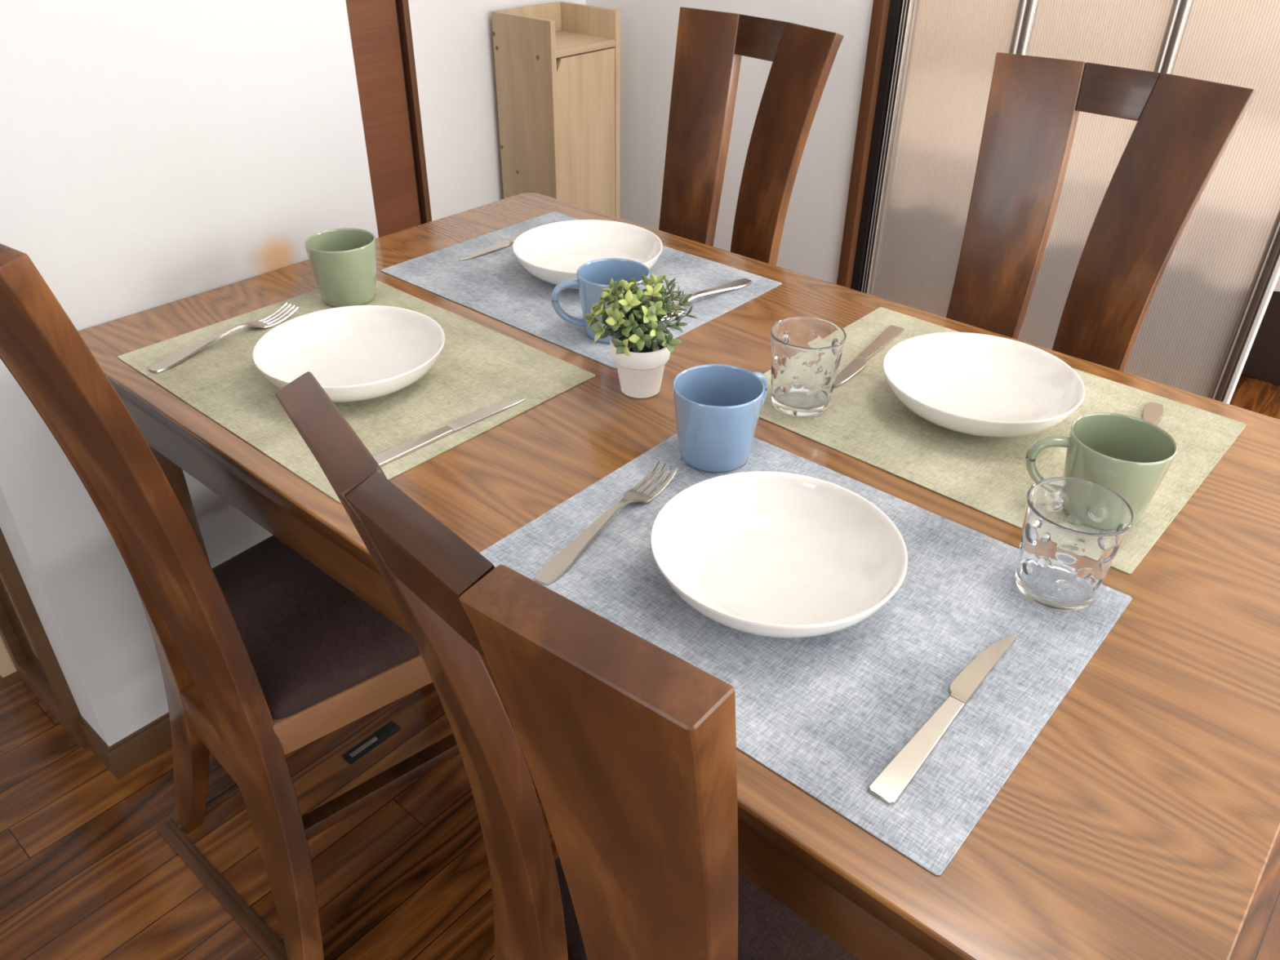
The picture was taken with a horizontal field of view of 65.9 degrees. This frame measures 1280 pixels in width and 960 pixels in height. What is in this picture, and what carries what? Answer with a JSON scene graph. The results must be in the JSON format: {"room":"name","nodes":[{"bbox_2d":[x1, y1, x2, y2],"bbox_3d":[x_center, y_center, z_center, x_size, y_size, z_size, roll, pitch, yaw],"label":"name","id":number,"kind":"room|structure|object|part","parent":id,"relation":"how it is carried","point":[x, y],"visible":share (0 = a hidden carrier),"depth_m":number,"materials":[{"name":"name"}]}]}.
{"room":"dining room","nodes":[
{"label":"dining room","id":0,"kind":"room"},
{"bbox_2d":[0,0,378,746],"bbox_3d":[-0.627,-0.685,1.075,0.094,2.400,0.598,26,41,33],"label":"wall partition","id":1,"kind":"structure","parent":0,"point":[153,153],"depth_m":1.27,"materials":[{"name":"white paint"}]},
{"bbox_2d":[77,711,172,779],"bbox_3d":[-0.648,0.285,1.726,0.125,0.063,0.613,26,41,33],"label":"baseboard","id":2,"kind":"structure","parent":1,"relation":"attached to","point":[153,739],"depth_m":1.52,"materials":[{"name":"brown wood"}]},
{"bbox_2d":[408,0,586,221],"bbox_3d":[-0.732,-1.145,1.766,0.100,2.400,1.713,26,41,33],"label":"wall","id":3,"kind":"structure","parent":0,"point":[453,45],"depth_m":2.29,"materials":[{"name":"white paint"}]},
{"bbox_2d":[345,0,422,237],"bbox_3d":[-0.771,-0.946,1.808,0.046,2.020,0.746,26,41,33],"label":"door","id":4,"kind":"structure","parent":3,"relation":"in","point":[374,24],"depth_m":2.16,"materials":[{"name":"brown wood"}]},
{"bbox_2d":[396,0,431,224],"bbox_3d":[-0.762,-0.938,1.784,0.028,2.035,0.801,26,41,33],"label":"trim","id":5,"kind":"structure","parent":3,"relation":"attached to","point":[402,5],"depth_m":2.20,"materials":[{"name":"brown wood"}]},
{"bbox_2d":[0,373,1279,959],"bbox_3d":[0.099,0.248,1.900,6.000,0.050,7.000,26,41,33],"label":"floor","id":6,"kind":"structure","parent":0,"point":[87,873],"depth_m":1.41,"materials":[{"name":"brown wood"}]},
{"bbox_2d":[155,742,310,959],"bbox_3d":[-0.007,0.586,1.339,1.222,0.007,0.726,26,41,33],"label":"trim","id":7,"kind":"structure","parent":6,"relation":"on","point":[257,931],"depth_m":1.37,"materials":[{"name":"brown wood"}]},
{"bbox_2d":[0,243,511,959],"bbox_3d":[-0.404,0.093,1.199,0.388,0.973,0.526,29,43,36],"label":"dining chair","id":8,"kind":"object","parent":6,"relation":"on","point":[263,655],"visible":0.77,"depth_m":1.11,"materials":[{"name":"brown wood"}]},
{"bbox_3d":[-0.620,0.124,1.148,0.115,0.973,0.168,-21,39,-29],"label":"post","id":9,"kind":"part","parent":8,"relation":"part of","materials":[{"name":"brown wood"}]},
{"bbox_3d":[-0.465,0.214,1.016,0.166,0.973,0.129,29,43,36],"label":"post","id":10,"kind":"part","parent":8,"relation":"part of","materials":[{"name":"brown wood"}]},
{"bbox_3d":[-0.518,0.306,1.205,0.132,0.074,0.023,29,43,36],"label":"rail","id":11,"kind":"part","parent":8,"relation":"part of","materials":[{"name":"brown wood"}]},
{"bbox_2d":[212,535,420,719],"bbox_3d":[-0.361,0.124,1.273,0.373,0.036,0.397,29,43,36],"label":"seat cushion","id":12,"kind":"object","parent":8,"relation":"on","point":[315,647],"depth_m":1.16,"materials":[{"name":"brown fabric"}]},
{"bbox_3d":[-0.361,0.156,1.294,0.381,0.050,0.401,29,43,36],"label":"seat frame","id":13,"kind":"part","parent":8,"relation":"part of","materials":[{"name":"brown wood"}]},
{"bbox_2d":[341,720,400,764],"bbox_3d":[-0.430,0.420,1.583,0.025,0.003,0.098,26,41,33],"label":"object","id":14,"kind":"object","parent":6,"relation":"on","point":[391,728],"visible":1,"depth_m":1.58,"materials":[{"name":"metal"}]},
{"bbox_2d":[491,0,619,217],"bbox_3d":[-0.197,-0.711,2.502,0.190,0.874,0.227,26,41,33],"label":"base cabinet","id":15,"kind":"object","parent":6,"relation":"on","point":[557,64],"visible":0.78,"depth_m":2.32,"materials":[{"name":"brown wood"}]},
{"bbox_3d":[-0.266,-0.667,2.436,0.190,0.874,0.015,26,41,33],"label":"panel","id":16,"kind":"part","parent":15,"relation":"part of","materials":[{"name":"brown wood"}]},
{"bbox_3d":[-0.264,-0.756,2.542,0.012,0.844,0.196,26,41,33],"label":"panel","id":17,"kind":"part","parent":15,"relation":"part of","materials":[{"name":"brown wood"}]},
{"bbox_2d":[555,30,615,57],"bbox_3d":[-0.189,-1.015,2.296,0.177,0.015,0.196,26,41,33],"label":"shelf","id":18,"kind":"object","parent":15,"relation":"attached to","point":[569,43],"depth_m":2.29,"materials":[{"name":"brown wood"}]},
{"bbox_3d":[-0.132,-0.651,2.475,0.014,0.782,0.194,26,41,33],"label":"door","id":19,"kind":"part","parent":15,"relation":"part of","materials":[{"name":"brown wood"}]},
{"bbox_3d":[-0.128,-0.754,2.569,0.190,0.874,0.015,26,41,33],"label":"panel","id":20,"kind":"part","parent":15,"relation":"part of","materials":[{"name":"brown wood"}]},
{"bbox_2d":[275,371,859,959],"bbox_3d":[0.081,0.331,0.851,0.526,0.973,0.388,-26,42,-34],"label":"dining chair","id":21,"kind":"object","parent":6,"relation":"on","point":[628,745],"visible":0.72,"depth_m":0.48,"materials":[{"name":"brown wood"}]},
{"bbox_3d":[-0.095,0.041,0.460,0.034,0.059,0.097,-26,42,-34],"label":"crest rail","id":22,"kind":"part","parent":21,"relation":"part of","materials":[{"name":"brown wood"}]},
{"bbox_3d":[-0.138,0.355,0.810,0.115,0.973,0.168,-18,38,-26],"label":"post","id":23,"kind":"part","parent":21,"relation":"part of","materials":[{"name":"brown wood"}]},
{"bbox_3d":[0.013,0.448,0.673,0.168,0.973,0.115,23,40,30],"label":"post","id":24,"kind":"part","parent":21,"relation":"part of","materials":[{"name":"brown wood"}]},
{"bbox_2d":[554,856,859,959],"bbox_3d":[0.126,0.363,0.923,0.397,0.036,0.373,-26,42,-34],"label":"seat cushion","id":25,"kind":"object","parent":21,"relation":"on","point":[768,930],"depth_m":0.85,"materials":[{"name":"brown fabric"}]},
{"bbox_2d":[78,192,1279,959],"bbox_3d":[0.036,0.196,1.300,1.309,0.700,0.801,26,41,33],"label":"dining table","id":26,"kind":"object","parent":6,"relation":"on","point":[1141,821],"visible":0.41,"depth_m":0.77,"materials":[{"name":"brown wood"}]},
{"bbox_3d":[-0.659,0.143,1.447,0.040,0.610,0.052,26,41,33],"label":"leg","id":27,"kind":"part","parent":26,"relation":"part of","materials":[{"name":"brown wood"}]},
{"bbox_2d":[117,280,595,502],"bbox_3d":[-0.334,-0.133,1.153,0.450,0.001,0.348,26,41,33],"label":"placemat","id":28,"kind":"object","parent":26,"relation":"on","point":[477,367],"visible":0.68,"depth_m":1.11,"materials":[{"name":"fabric"}]},
{"bbox_2d":[149,302,298,373],"bbox_3d":[-0.504,-0.176,1.201,0.026,0.012,0.204,21,38,27],"label":"fork","id":29,"kind":"object","parent":28,"relation":"on","point":[174,360],"visible":1,"depth_m":1.19,"materials":[{"name":"silver metal"}]},
{"bbox_2d":[304,227,376,307],"bbox_3d":[-0.395,-0.280,1.299,0.110,0.081,0.089,25,40,31],"label":"mug","id":30,"kind":"object","parent":28,"relation":"on","point":[343,260],"visible":0.98,"depth_m":1.27,"materials":[{"name":"green ceramic"}]},
{"bbox_2d":[252,305,444,402],"bbox_3d":[-0.324,-0.135,1.115,0.208,0.045,0.208,26,41,33],"label":"plate","id":31,"kind":"object","parent":28,"relation":"on","point":[355,353],"visible":0.86,"depth_m":1.15,"materials":[{"name":"white ceramic"}]},
{"bbox_2d":[373,398,525,466],"bbox_3d":[-0.204,-0.051,1.027,0.021,0.004,0.212,29,43,35],"label":"table knife","id":32,"kind":"object","parent":28,"relation":"on","point":[385,457],"visible":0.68,"depth_m":1.02,"materials":[{"name":"silver metal"}]},
{"bbox_3d":[-0.238,-0.032,0.997,0.020,0.004,0.112,29,43,35],"label":"handle","id":33,"kind":"part","parent":32,"relation":"part of","materials":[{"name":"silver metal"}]},
{"bbox_3d":[-0.165,-0.074,1.061,0.017,0.003,0.099,29,43,35],"label":"blade","id":34,"kind":"part","parent":32,"relation":"part of","materials":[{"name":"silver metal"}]},
{"bbox_2d":[380,211,782,368],"bbox_3d":[-0.085,-0.285,1.388,0.450,0.001,0.348,26,41,33],"label":"placemat","id":35,"kind":"object","parent":26,"relation":"on","point":[494,284],"visible":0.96,"depth_m":1.36,"materials":[{"name":"grey fabric"}]},
{"bbox_2d":[459,220,558,260],"bbox_3d":[-0.193,-0.364,1.498,0.021,0.004,0.212,23,40,30],"label":"table knife","id":36,"kind":"object","parent":35,"relation":"on","point":[507,242],"visible":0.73,"depth_m":1.47,"materials":[{"name":"silver metal"}]},
{"bbox_3d":[-0.226,-0.340,1.460,0.017,0.003,0.099,23,40,30],"label":"blade","id":37,"kind":"part","parent":36,"relation":"part of","materials":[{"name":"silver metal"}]},
{"bbox_3d":[-0.164,-0.386,1.531,0.020,0.004,0.112,23,40,30],"label":"handle","id":38,"kind":"part","parent":36,"relation":"part of","materials":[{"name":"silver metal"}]},
{"bbox_2d":[512,219,662,289],"bbox_3d":[-0.072,-0.308,1.380,0.208,0.045,0.208,26,41,33],"label":"plate","id":39,"kind":"object","parent":35,"relation":"on","point":[553,253],"visible":0.73,"depth_m":1.43,"materials":[{"name":"white ceramic"}]},
{"bbox_2d":[551,257,649,343],"bbox_3d":[-0.043,-0.220,1.216,0.110,0.081,0.088,12,35,16],"label":"mug","id":40,"kind":"object","parent":35,"relation":"on","point":[593,276],"visible":0.52,"depth_m":1.21,"materials":[{"name":"blue ceramic"}]},
{"bbox_3d":[-0.087,-0.214,1.201,0.042,0.062,0.012,-7,34,-11],"label":"handle","id":41,"kind":"part","parent":40,"relation":"part of","materials":[{"name":"blue ceramic"}]},
{"bbox_2d":[661,278,751,319],"bbox_3d":[0.080,-0.244,1.315,0.026,0.012,0.204,29,43,36],"label":"fork","id":42,"kind":"object","parent":35,"relation":"on","point":[742,282],"visible":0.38,"depth_m":1.34,"materials":[{"name":"silver metal"}]},
{"bbox_2d":[583,273,697,398],"bbox_3d":[0.000,-0.160,1.086,0.122,0.128,0.124,26,41,33],"label":"potted plant","id":43,"kind":"object","parent":26,"relation":"on","point":[641,346],"visible":1,"depth_m":1.06,"materials":[{"name":"plant"}]},
{"bbox_3d":[0.001,-0.128,1.098,0.068,0.062,0.068,26,41,33],"label":"pot","id":44,"kind":"part","parent":43,"relation":"part of","materials":[{"name":"white ceramic"}]},
{"bbox_2d":[479,433,1132,875],"bbox_3d":[0.126,0.086,0.832,0.450,0.001,0.348,26,41,33],"label":"placemat","id":45,"kind":"object","parent":26,"relation":"on","point":[828,713],"visible":0.54,"depth_m":0.76,"materials":[{"name":"grey fabric"}]},
{"bbox_2d":[534,461,678,585],"bbox_3d":[-0.028,0.034,0.894,0.026,0.012,0.204,20,38,27],"label":"fork","id":46,"kind":"object","parent":45,"relation":"on","point":[559,564],"visible":1,"depth_m":0.87,"materials":[{"name":"silver metal"}]},
{"bbox_2d":[672,364,768,472],"bbox_3d":[0.086,-0.060,0.978,0.111,0.081,0.088,-7,34,-12],"label":"mug","id":47,"kind":"object","parent":45,"relation":"on","point":[717,407],"visible":1,"depth_m":0.96,"materials":[{"name":"blue ceramic"}]},
{"bbox_3d":[0.114,-0.083,1.008,0.012,0.062,0.042,28,42,35],"label":"handle","id":48,"kind":"part","parent":47,"relation":"part of","materials":[{"name":"blue ceramic"}]},
{"bbox_2d":[650,471,907,638],"bbox_3d":[0.112,0.068,0.819,0.208,0.045,0.208,26,41,33],"label":"plate","id":49,"kind":"object","parent":45,"relation":"on","point":[766,553],"visible":1,"depth_m":0.84,"materials":[{"name":"white ceramic"}]},
{"bbox_2d":[867,633,1017,804],"bbox_3d":[0.225,0.163,0.713,0.021,0.004,0.212,26,41,32],"label":"table knife","id":50,"kind":"object","parent":45,"relation":"on","point":[889,785],"visible":1,"depth_m":0.69,"materials":[{"name":"silver metal"}]},
{"bbox_3d":[0.193,0.184,0.682,0.020,0.004,0.112,26,41,32],"label":"handle","id":51,"kind":"part","parent":50,"relation":"part of","materials":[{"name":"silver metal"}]},
{"bbox_3d":[0.260,0.139,0.750,0.017,0.003,0.099,26,41,32],"label":"blade","id":52,"kind":"part","parent":50,"relation":"part of","materials":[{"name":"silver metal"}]},
{"bbox_2d":[1015,476,1134,612],"bbox_3d":[0.348,0.055,0.805,0.080,0.086,0.080,0,34,-2],"label":"drinking glass","id":53,"kind":"object","parent":45,"relation":"on","point":[1073,530],"visible":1,"depth_m":0.79,"materials":[{"name":"clear glass"}]},
{"bbox_2d":[759,306,1246,573],"bbox_3d":[0.370,-0.074,1.080,0.450,0.001,0.348,27,42,34],"label":"placemat","id":54,"kind":"object","parent":26,"relation":"on","point":[864,420],"visible":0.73,"depth_m":1.03,"materials":[{"name":"fabric"}]},
{"bbox_2d":[769,316,846,417],"bbox_3d":[0.177,-0.120,1.065,0.080,0.086,0.080,11,35,15],"label":"drinking glass","id":55,"kind":"object","parent":54,"relation":"on","point":[806,352],"visible":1,"depth_m":1.05,"materials":[{"name":"clear glass"}]},
{"bbox_2d":[833,324,904,387],"bbox_3d":[0.268,-0.147,1.181,0.021,0.004,0.212,21,39,28],"label":"table knife","id":56,"kind":"object","parent":54,"relation":"on","point":[891,331],"visible":0.85,"depth_m":1.19,"materials":[{"name":"silver metal"}]},
{"bbox_3d":[0.237,-0.121,1.141,0.017,0.003,0.099,21,39,28],"label":"blade","id":57,"kind":"part","parent":56,"relation":"part of","materials":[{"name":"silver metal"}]},
{"bbox_3d":[0.296,-0.169,1.215,0.020,0.004,0.112,21,39,28],"label":"handle","id":58,"kind":"part","parent":56,"relation":"part of","materials":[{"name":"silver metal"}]},
{"bbox_2d":[882,332,1085,437],"bbox_3d":[0.366,-0.096,1.070,0.208,0.045,0.208,26,41,33],"label":"plate","id":59,"kind":"object","parent":54,"relation":"on","point":[972,384],"visible":1,"depth_m":1.10,"materials":[{"name":"white ceramic"}]},
{"bbox_2d":[1025,412,1177,527],"bbox_3d":[0.420,-0.003,0.899,0.110,0.081,0.089,-12,36,-18],"label":"mug","id":60,"kind":"object","parent":54,"relation":"on","point":[1131,456],"visible":0.72,"depth_m":0.89,"materials":[{"name":"green ceramic"}]},
{"bbox_3d":[0.376,-0.013,0.909,0.042,0.062,0.012,6,34,8],"label":"handle","id":61,"kind":"part","parent":60,"relation":"part of","materials":[{"name":"green ceramic"}]},
{"bbox_2d":[1142,401,1163,425],"bbox_3d":[0.519,-0.041,1.018,0.026,0.012,0.204,19,38,25],"label":"fork","id":62,"kind":"object","parent":54,"relation":"on","point":[1153,412],"visible":0.14,"depth_m":1.07,"materials":[{"name":"silver metal"}]},
{"bbox_2d":[658,6,844,266],"bbox_3d":[0.018,-0.254,1.730,0.526,0.973,0.388,-27,43,-35],"label":"dining chair","id":63,"kind":"object","parent":6,"relation":"on","point":[711,45],"visible":0.23,"depth_m":1.67,"materials":[{"name":"brown wood"}]},
{"bbox_3d":[0.081,-0.372,1.909,0.168,0.973,0.115,22,39,29],"label":"post","id":64,"kind":"part","parent":63,"relation":"part of","materials":[{"name":"brown wood"}]},
{"bbox_3d":[0.200,-0.726,1.620,0.034,0.059,0.097,-27,43,-35],"label":"crest rail","id":65,"kind":"part","parent":63,"relation":"part of","materials":[{"name":"brown wood"}]},
{"bbox_3d":[0.235,-0.282,1.776,0.115,0.973,0.168,-19,39,-27],"label":"post","id":66,"kind":"part","parent":63,"relation":"part of","materials":[{"name":"brown wood"}]},
{"bbox_2d":[946,52,1256,371],"bbox_3d":[0.469,-0.040,1.417,0.388,0.973,0.526,26,41,33],"label":"dining chair","id":67,"kind":"object","parent":6,"relation":"on","point":[1184,126],"visible":0.25,"depth_m":1.36,"materials":[{"name":"brown wood"}]},
{"bbox_3d":[0.514,-0.161,1.600,0.168,0.973,0.115,19,38,25],"label":"post","id":68,"kind":"part","parent":67,"relation":"part of","materials":[{"name":"brown wood"}]},
{"bbox_3d":[0.637,-0.520,1.319,0.097,0.059,0.034,26,41,33],"label":"crest rail","id":69,"kind":"part","parent":67,"relation":"part of","materials":[{"name":"brown wood"}]},
{"bbox_3d":[0.681,-0.078,1.478,0.115,0.973,0.168,-23,40,-31],"label":"post","id":70,"kind":"part","parent":67,"relation":"part of","materials":[{"name":"brown wood"}]},
{"bbox_2d":[1240,275,1279,385],"bbox_3d":[1.950,-0.671,2.852,3.000,0.470,1.048,26,41,33],"label":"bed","id":71,"kind":"object","parent":6,"relation":"on","point":[1263,361],"visible":0.02,"depth_m":2.62,"materials":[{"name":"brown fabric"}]},
{"bbox_2d":[1273,275,1279,291],"bbox_3d":[1.952,-0.765,2.790,3.000,0.245,1.048,26,41,33],"label":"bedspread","id":72,"kind":"object","parent":71,"relation":"on","point":[1277,288],"depth_m":2.53,"materials":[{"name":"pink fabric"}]},
{"bbox_2d":[585,0,873,284],"bbox_3d":[1.304,-0.810,1.304,3.920,2.400,0.100,26,41,33],"label":"wall","id":73,"kind":"structure","parent":0,"point":[811,241],"depth_m":2.32,"materials":[{"name":"white paint"}]},
{"bbox_2d":[836,0,890,288],"bbox_3d":[0.514,-1.039,1.966,0.025,2.030,0.112,26,41,33],"label":"trim","id":74,"kind":"structure","parent":73,"relation":"attached to","point":[880,10],"depth_m":2.12,"materials":[{"name":"brown wood"}]},
{"bbox_2d":[850,0,902,291],"bbox_3d":[0.539,-1.035,1.961,0.020,2.030,0.088,26,41,33],"label":"trim","id":75,"kind":"structure","parent":73,"relation":"attached to","point":[895,6],"depth_m":2.12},
{"bbox_2d":[861,0,1279,404],"bbox_3d":[0.834,-0.874,1.724,0.800,2.030,0.036,26,41,33],"label":"door","id":76,"kind":"structure","parent":73,"relation":"in","point":[1201,323],"depth_m":1.88,"materials":[{"name":"plastic"}]},
{"bbox_3d":[0.630,-0.983,1.867,0.216,2.010,0.004,26,41,33],"label":"ribbed panel","id":77,"kind":"part","parent":76,"relation":"part of","materials":[{"name":"glass"}]},
{"bbox_3d":[0.824,-0.888,1.728,0.233,2.010,0.004,26,41,33],"label":"ribbed panel","id":78,"kind":"part","parent":76,"relation":"part of","materials":[{"name":"glass"}]},
{"bbox_3d":[1.023,-0.791,1.585,0.235,2.010,0.004,26,41,33],"label":"ribbed panel","id":79,"kind":"part","parent":76,"relation":"part of","materials":[{"name":"glass"}]},
{"bbox_3d":[-2.599,-0.555,0.840,2.482,2.400,2.580,26,41,33],"label":"wall","id":80,"kind":"structure","parent":0,"visible":0},
{"bbox_2d":[0,635,17,677],"bbox_3d":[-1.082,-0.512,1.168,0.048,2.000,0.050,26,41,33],"label":"door","id":81,"kind":"structure","parent":80,"relation":"attached to","point":[7,667],"depth_m":1.69,"materials":[{"name":"beige wood"}]},
{"bbox_2d":[0,527,88,748],"bbox_3d":[-0.952,-0.457,1.088,0.241,2.000,0.034,26,41,33],"label":"trim","id":82,"kind":"structure","parent":80,"relation":"in","point":[23,633],"depth_m":1.53,"materials":[{"name":"brown wood"}]},
{"bbox_3d":[-0.951,-0.457,1.088,0.183,1.900,0.007,26,41,33],"label":"panel","id":83,"kind":"part","parent":82,"relation":"part of","materials":[{"name":"brown wood"}]}
]}

